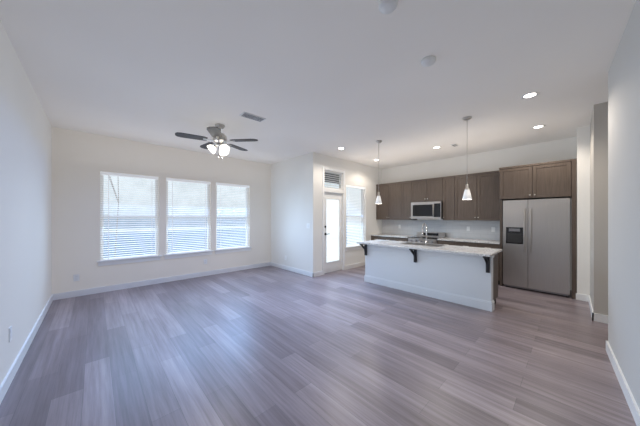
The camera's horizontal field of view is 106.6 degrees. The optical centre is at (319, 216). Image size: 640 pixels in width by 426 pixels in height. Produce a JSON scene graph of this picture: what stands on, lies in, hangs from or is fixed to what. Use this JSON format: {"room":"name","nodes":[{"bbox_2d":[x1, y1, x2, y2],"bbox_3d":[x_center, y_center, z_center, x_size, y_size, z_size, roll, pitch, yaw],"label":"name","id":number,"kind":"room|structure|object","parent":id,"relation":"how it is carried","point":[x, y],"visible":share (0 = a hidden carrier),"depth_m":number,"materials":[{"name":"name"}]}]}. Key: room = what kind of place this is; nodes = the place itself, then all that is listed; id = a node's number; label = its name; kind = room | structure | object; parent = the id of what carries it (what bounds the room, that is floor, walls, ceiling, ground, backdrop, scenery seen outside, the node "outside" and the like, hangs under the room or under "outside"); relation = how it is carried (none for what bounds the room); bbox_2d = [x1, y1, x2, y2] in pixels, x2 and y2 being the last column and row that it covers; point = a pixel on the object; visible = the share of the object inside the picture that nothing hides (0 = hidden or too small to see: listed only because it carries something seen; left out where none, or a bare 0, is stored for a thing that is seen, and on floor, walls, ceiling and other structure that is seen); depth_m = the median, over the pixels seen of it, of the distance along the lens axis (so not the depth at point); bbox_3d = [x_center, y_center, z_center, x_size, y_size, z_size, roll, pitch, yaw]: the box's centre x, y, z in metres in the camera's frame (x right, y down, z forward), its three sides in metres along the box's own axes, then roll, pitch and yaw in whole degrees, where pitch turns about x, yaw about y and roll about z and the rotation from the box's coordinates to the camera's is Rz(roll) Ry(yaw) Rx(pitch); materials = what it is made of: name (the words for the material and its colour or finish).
{"room":"kitchen","nodes":[
{"label":"kitchen","id":0,"kind":"room"},
{"bbox_2d":[0,20,51,384],"bbox_3d":[-1.469,-0.058,0.677,0.150,2.915,9.300,0,0,-43],"label":"wall","id":1,"kind":"structure","parent":0,"point":[25,210],"depth_m":2.36,"materials":[{"name":"paint"}]},
{"bbox_2d":[9,326,11,341],"bbox_3d":[-2.646,1.000,2.041,0.008,0.118,0.075,0,0,-43],"label":"electrical outlet","id":2,"kind":"object","parent":1,"relation":"attached to","point":[10,333],"visible":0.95,"depth_m":2.03,"materials":[{"name":"white plastic"}]},
{"bbox_2d":[0,294,53,403],"bbox_3d":[-2.351,1.347,1.734,0.015,0.105,6.250,0,0,-43],"label":"baseboard","id":3,"kind":"structure","parent":1,"relation":"attached to","point":[18,360],"depth_m":2.30,"materials":[{"name":"white wood"}]},
{"bbox_2d":[52,127,270,293],"bbox_3d":[-2.958,-0.058,5.560,4.380,2.915,0.150,0,0,-43],"label":"wall","id":4,"kind":"structure","parent":0,"point":[81,161],"depth_m":4.66,"materials":[{"name":"paint"}]},
{"bbox_2d":[73,274,78,281],"bbox_3d":[-4.287,1.070,4.199,0.075,0.118,0.008,0,0,-43],"label":"electrical outlet","id":5,"kind":"object","parent":4,"relation":"attached to","point":[76,277],"visible":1,"depth_m":4.20,"materials":[{"name":"white plastic"}]},
{"bbox_2d":[97,171,161,265],"bbox_3d":[-3.765,0.028,4.758,1.005,1.755,0.160,0,0,-43],"label":"window","id":6,"kind":"structure","parent":4,"relation":"in","point":[113,260],"depth_m":4.70,"materials":[{"name":"white plastic"}]},
{"bbox_2d":[54,262,270,299],"bbox_3d":[-2.945,1.347,5.458,4.200,0.105,0.015,0,0,-43],"label":"baseboard","id":7,"kind":"structure","parent":4,"relation":"attached to","point":[57,296],"depth_m":4.90,"materials":[{"name":"white wood"}]},
{"bbox_2d":[164,178,212,258],"bbox_3d":[-3.001,0.028,5.478,1.015,1.755,0.160,0,0,-43],"label":"window","id":8,"kind":"structure","parent":4,"relation":"in","point":[183,253],"depth_m":5.45,"materials":[{"name":"white plastic"}]},
{"bbox_2d":[214,183,251,253],"bbox_3d":[-2.252,0.028,6.184,0.985,1.755,0.160,0,0,-43],"label":"window","id":9,"kind":"structure","parent":4,"relation":"in","point":[236,248],"depth_m":6.19,"materials":[{"name":"white plastic"}]},
{"bbox_2d":[271,152,317,271],"bbox_3d":[-0.737,-0.058,6.286,0.150,2.915,1.840,0,0,-43],"label":"wall","id":10,"kind":"structure","parent":0,"point":[294,200],"depth_m":6.05,"materials":[{"name":"paint"}]},
{"bbox_2d":[271,262,313,276],"bbox_3d":[-0.779,1.347,6.211,0.015,0.105,1.820,0,0,-43],"label":"baseboard","id":11,"kind":"structure","parent":10,"relation":"attached to","point":[311,274],"depth_m":6.09,"materials":[{"name":"white wood"}]},
{"bbox_2d":[0,255,635,425],"bbox_3d":[1.187,1.450,3.180,7.450,0.100,9.300,0,0,-43],"label":"floor","id":12,"kind":"structure","parent":0,"point":[268,346],"depth_m":2.34,"materials":[{"name":"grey wood"}]},
{"bbox_2d":[408,231,445,243],"bbox_3d":[2.764,0.902,6.205,0.666,0.995,0.730,0,0,-43],"label":"range","id":13,"kind":"object","parent":12,"relation":"on","point":[433,237],"visible":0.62,"depth_m":6.15,"materials":[{"name":"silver metal"}]},
{"bbox_2d":[358,243,497,311],"bbox_3d":[1.879,0.978,4.470,0.777,0.845,2.298,0,0,-43],"label":"kitchen island","id":14,"kind":"object","parent":12,"relation":"on","point":[465,275],"depth_m":4.09,"materials":[{"name":"paint"}]},
{"bbox_2d":[365,239,500,258],"bbox_3d":[1.872,0.540,4.454,0.835,0.030,2.336,0,0,-43],"label":"island countertop","id":15,"kind":"structure","parent":14,"relation":"on","point":[452,250],"depth_m":4.11,"materials":[{"name":"white stone"}]},
{"bbox_2d":[371,220,499,284],"bbox_3d":[2.803,0.741,6.200,0.648,1.318,3.120,0,0,-43],"label":"base cabinet","id":16,"kind":"object","parent":12,"relation":"on","point":[483,234],"visible":0.38,"depth_m":5.96,"materials":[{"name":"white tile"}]},
{"bbox_2d":[503,198,569,296],"bbox_3d":[4.195,0.536,4.644,0.717,1.727,0.925,0,0,-43],"label":"refrigerator","id":17,"kind":"object","parent":12,"relation":"on","point":[536,245],"visible":1,"depth_m":4.40,"materials":[{"name":"metal"}]},
{"bbox_2d":[499,158,576,298],"bbox_3d":[4.225,0.203,4.662,0.688,2.395,1.070,0,0,-43],"label":"cabinet surround","id":18,"kind":"object","parent":12,"relation":"on","point":[551,180],"visible":0.94,"depth_m":4.37,"materials":[{"name":"brown wood"}]},
{"bbox_2d":[0,0,635,168],"bbox_3d":[1.187,-1.565,3.180,7.450,0.100,9.300,0,0,-43],"label":"ceiling","id":19,"kind":"structure","parent":0,"point":[356,79],"depth_m":2.47,"materials":[{"name":"paint"}]},
{"bbox_2d":[175,123,257,158],"bbox_3d":[-1.689,-1.235,3.953,1.219,0.560,1.199,0,0,-43],"label":"ceiling fan","id":20,"kind":"object","parent":19,"relation":"hanging from","point":[219,138],"visible":1,"depth_m":3.87,"materials":[{"name":"silver metal"}]},
{"bbox_2d":[239,112,265,121],"bbox_3d":[-1.017,-1.510,3.617,0.360,0.010,0.160,0,0,-43],"label":"ceiling vent","id":21,"kind":"object","parent":19,"relation":"in","point":[252,117],"visible":1,"depth_m":3.61,"materials":[{"name":"silver metal"}]},
{"bbox_2d":[375,140,381,203],"bbox_3d":[1.175,-0.890,4.776,0.132,1.249,0.132,0,0,-43],"label":"pendant light","id":22,"kind":"object","parent":19,"relation":"hanging from","point":[378,200],"visible":1,"depth_m":4.74,"materials":[{"name":"white glass"}]},
{"bbox_2d":[379,0,397,13],"bbox_3d":[0.482,-1.497,1.691,0.130,0.036,0.130,0,0,-43],"label":"smoke detector","id":23,"kind":"object","parent":19,"relation":"attached to","point":[387,6],"visible":0.98,"depth_m":1.68,"materials":[{"name":"white plastic"}]},
{"bbox_2d":[421,56,435,66],"bbox_3d":[1.045,-1.497,2.304,0.130,0.036,0.130,0,0,-43],"label":"smoke detector","id":24,"kind":"object","parent":19,"relation":"attached to","point":[427,61],"visible":0.98,"depth_m":2.27,"materials":[{"name":"white plastic"}]},
{"bbox_2d":[462,116,471,199],"bbox_3d":[2.244,-0.890,3.640,0.132,1.249,0.132,0,0,-43],"label":"pendant light","id":25,"kind":"object","parent":19,"relation":"hanging from","point":[467,195],"visible":1,"depth_m":3.61,"materials":[{"name":"white glass"}]},
{"bbox_2d":[521,92,538,98],"bbox_3d":[2.614,-1.512,2.971,0.170,0.006,0.170,0,0,-43],"label":"recessed light","id":26,"kind":"object","parent":19,"relation":"in","point":[529,95],"visible":1,"depth_m":2.97,"materials":[{"name":"white plastic"}]},
{"bbox_2d":[532,125,544,128],"bbox_3d":[3.670,-1.512,4.008,0.170,0.006,0.170,0,0,-43],"label":"recessed light","id":27,"kind":"object","parent":19,"relation":"in","point":[538,126],"visible":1,"depth_m":4.01,"materials":[{"name":"white plastic"}]},
{"bbox_2d":[318,153,381,270],"bbox_3d":[0.960,-0.058,6.724,2.920,2.915,0.150,0,0,-43],"label":"wall","id":28,"kind":"structure","parent":0,"point":[369,178],"depth_m":6.65,"materials":[{"name":"paint"}]},
{"bbox_2d":[314,271,322,276],"bbox_3d":[-0.050,1.347,5.659,0.290,0.105,0.015,0,0,-43],"label":"baseboard","id":29,"kind":"structure","parent":28,"relation":"attached to","point":[319,273],"depth_m":5.66,"materials":[{"name":"white wood"}]},
{"bbox_2d":[324,192,341,272],"bbox_3d":[0.338,0.390,6.072,0.686,1.996,0.101,0,0,-43],"label":"patio door","id":30,"kind":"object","parent":28,"relation":"attached to","point":[333,210],"visible":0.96,"depth_m":6.09,"materials":[{"name":"white paint"}]},
{"bbox_2d":[324,170,341,189],"bbox_3d":[0.309,-0.930,6.103,0.710,0.460,0.061,0,0,-43],"label":"window","id":31,"kind":"structure","parent":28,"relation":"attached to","point":[337,174],"depth_m":6.10,"materials":[{"name":"white plastic"}]},
{"bbox_2d":[322,166,344,274],"bbox_3d":[0.362,0.089,6.046,0.834,2.622,0.016,0,0,-43],"label":"door frame","id":32,"kind":"structure","parent":28,"relation":"attached to","point":[332,190],"depth_m":5.99,"materials":[{"name":"white wood"}]},
{"bbox_2d":[345,185,364,250],"bbox_3d":[0.989,0.018,6.710,0.962,1.775,0.160,0,0,-43],"label":"window","id":33,"kind":"structure","parent":28,"relation":"in","point":[354,246],"depth_m":6.74,"materials":[{"name":"white plastic"}]},
{"bbox_2d":[345,262,364,269],"bbox_3d":[1.093,1.347,6.736,1.170,0.105,0.015,0,0,-43],"label":"baseboard","id":34,"kind":"structure","parent":28,"relation":"attached to","point":[361,263],"depth_m":6.59,"materials":[{"name":"white wood"}]},
{"bbox_2d":[382,137,576,289],"bbox_3d":[4.526,-0.058,4.959,0.150,2.915,7.310,0,0,-43],"label":"wall","id":35,"kind":"structure","parent":0,"point":[548,151],"depth_m":5.49,"materials":[{"name":"paint"}]},
{"bbox_2d":[376,182,399,219],"bbox_3d":[2.154,-0.458,7.115,0.338,1.075,0.897,0,0,-43],"label":"upper cabinet","id":36,"kind":"object","parent":35,"relation":"attached to","point":[399,198],"depth_m":7.02,"materials":[{"name":"brown wood"}]},
{"bbox_2d":[400,182,416,219],"bbox_3d":[2.521,-0.458,6.725,0.338,1.075,0.406,0,0,-43],"label":"upper cabinet","id":37,"kind":"object","parent":35,"relation":"attached to","point":[405,187],"depth_m":6.64,"materials":[{"name":"brown wood"}]},
{"bbox_2d":[412,178,443,201],"bbox_3d":[2.894,-0.698,6.330,0.338,0.595,0.794,0,0,-43],"label":"upper cabinet","id":38,"kind":"object","parent":35,"relation":"attached to","point":[431,189],"depth_m":6.17,"materials":[{"name":"brown wood"}]},
{"bbox_2d":[411,201,442,218],"bbox_3d":[2.858,-0.170,6.297,0.435,0.440,0.775,0,0,-43],"label":"microwave","id":39,"kind":"object","parent":38,"relation":"attached to","point":[426,210],"visible":0.92,"depth_m":6.13,"materials":[{"name":"metal"}]},
{"bbox_2d":[443,176,451,219],"bbox_3d":[3.258,-0.458,5.943,0.338,1.075,0.385,0,0,-43],"label":"upper cabinet","id":40,"kind":"object","parent":35,"relation":"attached to","point":[447,204],"depth_m":5.85,"materials":[{"name":"brown wood"}]},
{"bbox_2d":[452,170,499,220],"bbox_3d":[3.648,-0.458,5.529,0.338,1.075,0.984,0,0,-43],"label":"upper cabinet","id":41,"kind":"object","parent":35,"relation":"attached to","point":[484,205],"depth_m":5.38,"materials":[{"name":"brown wood"}]},
{"bbox_2d":[577,125,589,294],"bbox_3d":[4.655,-0.058,4.225,0.670,2.915,0.145,0,0,-43],"label":"wall","id":42,"kind":"structure","parent":0,"point":[583,210],"depth_m":4.00,"materials":[{"name":"paint"}]},
{"bbox_2d":[590,102,607,315],"bbox_3d":[4.367,-0.058,3.765,1.720,2.915,0.130,0,0,-43],"label":"wall","id":43,"kind":"structure","parent":0,"point":[599,209],"depth_m":3.19,"materials":[{"name":"paint"}]},
{"bbox_2d":[586,295,597,321],"bbox_3d":[4.069,1.347,3.581,1.065,0.105,0.060,0,0,-43],"label":"baseboard","id":44,"kind":"structure","parent":43,"relation":"attached to","point":[594,316],"depth_m":3.33,"materials":[{"name":"white wood"}]},
{"bbox_2d":[608,0,639,409],"bbox_3d":[1.455,-0.058,0.804,4.580,2.915,0.326,0,0,-43],"label":"wall","id":45,"kind":"structure","parent":0,"point":[624,206],"depth_m":1.91,"materials":[{"name":"paint"}]},
{"bbox_2d":[606,340,639,425],"bbox_3d":[1.466,1.347,0.912,4.445,0.105,0.215,0,0,-43],"label":"baseboard","id":46,"kind":"structure","parent":45,"relation":"attached to","point":[631,401],"depth_m":1.86,"materials":[{"name":"white wood"}]},
{"label":"outside","id":47,"kind":"structure","parent":0,"visible":0},
{"bbox_2d":[104,175,346,257],"bbox_3d":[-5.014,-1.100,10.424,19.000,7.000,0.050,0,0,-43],"label":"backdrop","id":48,"kind":"structure","parent":47,"point":[179,203],"depth_m":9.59,"materials":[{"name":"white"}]},
{"bbox_2d":[324,172,338,183],"bbox_3d":[0.360,-1.260,7.368,2.910,0.080,1.590,0,0,-43],"label":"ceiling","id":49,"kind":"structure","parent":47,"point":[329,178],"depth_m":7.56,"materials":[{"name":"grey"}]},
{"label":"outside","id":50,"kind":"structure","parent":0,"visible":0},
{"bbox_2d":[108,175,118,256],"bbox_3d":[-6.171,-1.225,6.852,2.330,4.851,1.129,0,0,-43],"label":"tree","id":51,"kind":"object","parent":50,"point":[118,206],"depth_m":6.71,"materials":[{"name":"grey plant"}]}
]}

